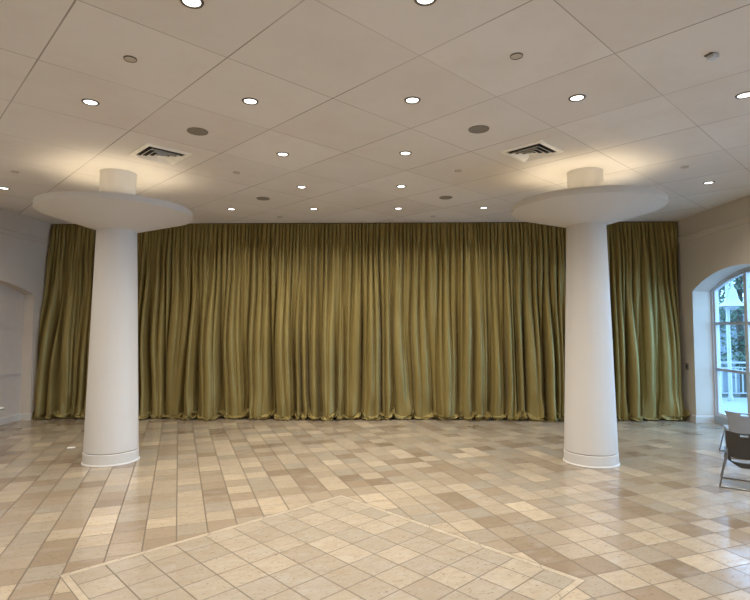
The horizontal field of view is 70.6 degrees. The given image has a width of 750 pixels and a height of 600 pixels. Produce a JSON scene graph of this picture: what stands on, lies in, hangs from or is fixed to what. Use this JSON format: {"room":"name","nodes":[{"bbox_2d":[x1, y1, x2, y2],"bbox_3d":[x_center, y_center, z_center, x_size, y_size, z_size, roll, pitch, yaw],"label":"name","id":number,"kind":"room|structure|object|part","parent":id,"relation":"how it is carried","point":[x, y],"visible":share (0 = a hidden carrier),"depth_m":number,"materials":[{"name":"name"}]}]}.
{"room":"event hall","nodes":[
{"label":"event hall","id":0,"kind":"room"},
{"bbox_2d":[0,208,52,412],"bbox_3d":[-7.785,-0.077,2.244,0.220,4.390,20.150,0,-3,1],"label":"wall","id":1,"kind":"structure","parent":0,"point":[23,262],"depth_m":11.52,"materials":[{"name":"paint"}]},
{"bbox_2d":[0,284,23,417],"bbox_3d":[-8.033,-0.077,2.249,0.325,4.390,20.150,0,-3,1],"label":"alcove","id":2,"kind":"structure","parent":1,"relation":"in","point":[11,300],"depth_m":11.20,"materials":[{"name":"paint"}]},
{"bbox_2d":[0,413,32,424],"bbox_3d":[-7.776,2.039,2.133,0.238,0.152,20.150,0,-3,1],"label":"baseboard","id":3,"kind":"structure","parent":1,"relation":"attached to","point":[20,416],"depth_m":11.32,"materials":[{"name":"white wood"}]},
{"bbox_2d":[0,227,49,244],"bbox_3d":[-7.658,-1.840,2.334,0.034,0.120,20.150,0,-3,1],"label":"trim","id":4,"kind":"structure","parent":1,"relation":"attached to","point":[3,230],"depth_m":11.27,"materials":[{"name":"paint"}]},
{"bbox_2d":[0,0,749,223],"bbox_3d":[-0.547,-2.402,2.216,15.300,0.250,20.750,0,-3,1],"label":"ceiling","id":5,"kind":"structure","parent":0,"point":[330,80],"depth_m":5.52,"materials":[{"name":"white paint"}]},
{"bbox_2d":[81,99,99,105],"bbox_3d":[-3.017,-2.094,5.612,0.174,0.009,0.174,0,-3,1],"label":"recessed light","id":6,"kind":"object","parent":5,"relation":"in","point":[90,102],"visible":1,"depth_m":5.61,"materials":[{"name":"white"}]},
{"bbox_2d":[123,55,136,62],"bbox_3d":[-2.175,-2.141,4.705,0.112,0.010,0.112,0,-3,1],"label":"sprinkler cover","id":7,"kind":"object","parent":5,"relation":"attached to","point":[131,59],"visible":1,"depth_m":4.71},
{"bbox_2d":[129,143,191,163],"bbox_3d":[-2.951,-1.986,7.282,0.616,0.048,0.616,3,-4,-44],"label":"ceiling vent","id":8,"kind":"object","parent":5,"relation":"in","point":[147,151],"visible":1,"depth_m":7.25,"materials":[{"name":"beige metal"}]},
{"bbox_2d":[180,0,203,8],"bbox_3d":[-1.342,-2.185,3.879,0.174,0.009,0.174,0,-3,1],"label":"recessed light","id":9,"kind":"object","parent":5,"relation":"in","point":[193,4],"visible":1,"depth_m":3.90,"materials":[{"name":"white"}]},
{"bbox_2d":[187,127,207,135],"bbox_3d":[-2.159,-2.050,6.443,0.250,0.010,0.250,0,-3,1],"label":"ceiling speaker","id":10,"kind":"object","parent":5,"relation":"attached to","point":[193,130],"visible":1,"depth_m":6.44},
{"bbox_2d":[188,129,206,134],"bbox_3d":[-2.159,-2.051,6.443,0.225,0.006,0.225,0,-3,1],"label":"grille","id":11,"kind":"object","parent":10,"relation":"attached to","point":[192,131],"depth_m":6.44,"materials":[{"name":"beige metal"}]},
{"bbox_2d":[242,98,258,104],"bbox_3d":[-1.317,-2.095,5.586,0.174,0.009,0.174,0,-3,1],"label":"recessed light","id":12,"kind":"object","parent":5,"relation":"in","point":[249,101],"visible":1,"depth_m":5.59,"materials":[{"name":"white"}]},
{"bbox_2d":[257,197,269,199],"bbox_3d":[-2.070,-1.874,9.787,0.240,0.010,0.240,0,-3,1],"label":"ceiling speaker","id":13,"kind":"object","parent":5,"relation":"attached to","point":[258,198],"visible":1,"depth_m":9.77},
{"bbox_2d":[276,152,288,156],"bbox_3d":[-1.271,-2.005,7.293,0.174,0.009,0.174,0,-3,1],"label":"recessed light","id":14,"kind":"object","parent":5,"relation":"in","point":[282,154],"visible":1,"depth_m":7.30,"materials":[{"name":"white"}]},
{"bbox_2d":[31,222,689,421],"bbox_3d":[-0.350,0.419,11.692,14.215,4.390,0.683,0,-3,1],"label":"curtain","id":15,"kind":"object","parent":5,"relation":"hanging from","point":[452,320],"visible":0.9,"depth_m":11.75,"materials":[{"name":"green fabric"}]},
{"bbox_2d":[399,151,411,155],"bbox_3d":[0.418,-2.008,7.248,0.174,0.009,0.174,0,-3,1],"label":"recessed light","id":16,"kind":"object","parent":5,"relation":"in","point":[404,153],"visible":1,"depth_m":7.25,"materials":[{"name":"white glass"}]},
{"bbox_2d":[404,96,420,103],"bbox_3d":[0.393,-2.096,5.561,0.174,0.009,0.174,0,-3,1],"label":"recessed light","id":17,"kind":"object","parent":5,"relation":"in","point":[409,100],"visible":1,"depth_m":5.56,"materials":[{"name":"white"}]},
{"bbox_2d":[414,0,436,5],"bbox_3d":[0.367,-2.187,3.843,0.174,0.009,0.174,0,-3,1],"label":"recessed light","id":18,"kind":"object","parent":5,"relation":"in","point":[418,2],"visible":1,"depth_m":3.89,"materials":[{"name":"white"}]},
{"bbox_2d":[439,196,451,198],"bbox_3d":[1.300,-1.878,9.707,0.240,0.010,0.240,0,-3,1],"label":"ceiling speaker","id":19,"kind":"object","parent":5,"relation":"attached to","point":[441,197],"visible":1,"depth_m":9.70},
{"bbox_2d":[468,125,488,133],"bbox_3d":[1.250,-2.053,6.372,0.250,0.010,0.250,0,-3,1],"label":"ceiling speaker","id":20,"kind":"object","parent":5,"relation":"attached to","point":[477,129],"visible":1,"depth_m":6.37},
{"bbox_2d":[470,126,487,132],"bbox_3d":[1.250,-2.055,6.372,0.225,0.006,0.225,0,-3,1],"label":"grille","id":21,"kind":"object","parent":20,"relation":"attached to","point":[474,129],"depth_m":6.37,"materials":[{"name":"beige metal"}]},
{"bbox_2d":[510,52,522,59],"bbox_3d":[1.244,-2.144,4.654,0.112,0.010,0.112,0,-3,1],"label":"sprinkler cover","id":22,"kind":"object","parent":5,"relation":"attached to","point":[515,56],"visible":1,"depth_m":4.65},
{"bbox_2d":[500,140,563,161],"bbox_3d":[2.126,-1.992,7.173,0.616,0.048,0.616,3,-4,-44],"label":"ceiling vent","id":23,"kind":"object","parent":5,"relation":"in","point":[539,149],"visible":1,"depth_m":7.13,"materials":[{"name":"beige metal"}]},
{"bbox_2d":[568,94,585,101],"bbox_3d":[2.102,-2.099,5.505,0.174,0.009,0.174,0,-3,1],"label":"recessed light","id":24,"kind":"object","parent":5,"relation":"in","point":[578,97],"visible":1,"depth_m":5.49,"materials":[{"name":"white"}]},
{"bbox_2d":[704,52,718,60],"bbox_3d":[2.947,-2.129,4.631,0.084,0.042,0.080,1,-3,-19],"label":"smoke detector","id":25,"kind":"object","parent":5,"relation":"attached to","point":[711,56],"visible":1,"depth_m":4.61,"materials":[{"name":"white paint"}]},
{"bbox_2d":[735,91,749,98],"bbox_3d":[3.801,-2.103,5.440,0.174,0.009,0.174,0,-3,1],"label":"recessed light","id":26,"kind":"object","parent":5,"relation":"in","point":[743,95],"visible":1,"depth_m":5.45,"materials":[{"name":"white glass"}]},
{"bbox_2d":[0,417,749,599],"bbox_3d":[-0.547,2.207,1.974,15.300,0.200,20.750,0,-3,1],"label":"floor","id":27,"kind":"structure","parent":0,"point":[220,508],"depth_m":5.71,"materials":[{"name":"tile"}]},
{"bbox_2d":[33,168,192,467],"bbox_3d":[-3.978,0.230,8.093,2.199,4.390,2.199,-1,-3,17],"label":"column","id":28,"kind":"structure","parent":27,"relation":"on","point":[115,211],"depth_m":7.79,"materials":[{"name":"paint"}]},
{"bbox_2d":[511,167,667,468],"bbox_3d":[3.227,0.227,8.024,2.199,4.390,2.199,1,-3,-14],"label":"column","id":29,"kind":"structure","parent":27,"relation":"on","point":[585,208],"depth_m":7.72,"materials":[{"name":"paint"}]},
{"bbox_2d":[719,430,749,490],"bbox_3d":[4.664,1.985,6.676,0.558,0.736,0.649,-2,-4,34],"label":"chair","id":30,"kind":"object","parent":27,"relation":"on","point":[736,446],"visible":1,"depth_m":6.53,"materials":[{"name":"silver metal"}]},
{"bbox_3d":[4.638,2.164,7.023,0.030,0.401,0.138,1,-3,-14],"label":"leg","id":31,"kind":"part","parent":30,"relation":"part of","materials":[{"name":"silver metal"}]},
{"bbox_3d":[4.364,2.046,6.623,0.118,0.594,0.049,-2,-4,34],"label":"leg","id":32,"kind":"part","parent":30,"relation":"part of","materials":[{"name":"silver metal"}]},
{"bbox_3d":[4.528,1.838,6.483,0.392,0.462,0.163,-2,-4,34],"label":"backrest","id":33,"kind":"part","parent":30,"relation":"part of","materials":[{"name":"grey plastic"}]},
{"bbox_2d":[719,410,749,459],"bbox_3d":[5.709,2.067,8.232,0.558,0.737,0.649,-1,-3,26],"label":"chair","id":34,"kind":"object","parent":27,"relation":"on","point":[737,423],"visible":0.81,"depth_m":8.05,"materials":[{"name":"silver metal"}]},
{"bbox_3d":[5.633,2.245,8.571,0.030,0.401,0.138,1,-3,-22],"label":"leg","id":35,"kind":"part","parent":34,"relation":"part of","materials":[{"name":"silver metal"}]},
{"bbox_3d":[5.602,1.918,8.021,0.513,0.463,0.163,-1,-3,26],"label":"backrest","id":36,"kind":"part","parent":34,"relation":"part of","materials":[{"name":"grey plastic"}]},
{"bbox_2d":[676,195,749,415],"bbox_3d":[6.847,-0.093,1.941,0.510,4.390,20.150,0,-3,1],"label":"wall","id":37,"kind":"structure","parent":0,"point":[704,261],"depth_m":11.22,"materials":[{"name":"paint"}]},
{"bbox_2d":[685,414,714,422],"bbox_3d":[6.795,2.023,1.831,0.443,0.152,20.150,0,-3,1],"label":"baseboard","id":38,"kind":"structure","parent":37,"relation":"attached to","point":[694,418],"depth_m":11.16,"materials":[{"name":"white wood"}]},
{"bbox_2d":[677,215,749,242],"bbox_3d":[6.575,-1.855,2.039,0.034,0.120,20.150,0,-3,1],"label":"trim","id":39,"kind":"structure","parent":37,"relation":"attached to","point":[746,219],"depth_m":10.49,"materials":[{"name":"paint"}]},
{"bbox_2d":[711,267,749,424],"bbox_3d":[7.195,0.932,9.817,0.138,3.170,2.860,0,-3,1],"label":"window","id":40,"kind":"structure","parent":37,"relation":"in","point":[721,418],"depth_m":10.97,"materials":[{"name":"white paint"}]},
{"bbox_3d":[7.195,2.435,9.738,0.138,0.160,2.860,0,-3,1],"label":"sill","id":41,"kind":"part","parent":40,"relation":"part of","materials":[{"name":"white wood"}]},
{"label":"outside","id":42,"kind":"structure","parent":0,"visible":0},
{"bbox_2d":[722,392,739,397],"bbox_3d":[16.470,3.926,22.287,28.000,0.300,14.400,0,-3,1],"label":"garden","id":43,"kind":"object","parent":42,"point":[723,395],"depth_m":20.37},
{"bbox_2d":[719,307,744,391],"bbox_3d":[14.958,1.984,21.820,13.100,3.530,0.520,0,-3,1],"label":"wall","id":44,"kind":"structure","parent":43,"relation":"on","point":[725,377],"depth_m":21.59,"materials":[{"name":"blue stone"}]},
{"bbox_2d":[718,275,746,397],"bbox_3d":[12.693,0.692,17.852,4.410,5.701,4.971,-2,-4,33],"label":"tree","id":45,"kind":"object","parent":43,"relation":"on","point":[738,285],"visible":0.17,"depth_m":17.57,"materials":[{"name":"green plant"}]},
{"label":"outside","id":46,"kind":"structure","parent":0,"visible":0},
{"bbox_2d":[722,398,747,415],"bbox_3d":[11.565,2.209,1.446,8.940,0.240,27.600,0,-3,1],"label":"terrace","id":47,"kind":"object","parent":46,"point":[739,405],"depth_m":13.72,"materials":[{"name":"white concrete"}]},
{"bbox_2d":[719,280,743,400],"bbox_3d":[9.927,1.041,14.662,0.720,3.480,0.720,0,-3,1],"label":"street lantern","id":48,"kind":"object","parent":47,"relation":"on","point":[732,302],"visible":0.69,"depth_m":14.61,"materials":[{"name":"white metal"}]},
{"bbox_3d":[9.797,1.077,14.663,0.140,3.410,0.140,0,-3,1],"label":"post","id":49,"kind":"part","parent":48,"relation":"part of","materials":[{"name":"white metal"}]},
{"bbox_3d":[9.927,-0.222,14.729,0.720,0.810,0.720,0,-3,1],"label":"lamp shade","id":50,"kind":"part","parent":48,"relation":"part of","materials":[{"name":"white glass"}]},
{"bbox_3d":[9.927,0.223,14.706,0.320,0.140,0.320,0,-3,1],"label":"globe","id":51,"kind":"part","parent":48,"relation":"part of"},
{"bbox_2d":[721,362,746,393],"bbox_3d":[10.405,2.275,14.988,5.049,1.050,0.070,0,-3,1],"label":"railing","id":52,"kind":"object","parent":47,"relation":"on","point":[721,362],"visible":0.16,"depth_m":14.98,"materials":[{"name":"white metal"}]},
{"bbox_3d":[10.416,1.776,15.014,5.000,0.050,0.070,0,-3,1],"label":"handrail","id":53,"kind":"part","parent":52,"relation":"part of","materials":[{"name":"white metal"}]}
]}

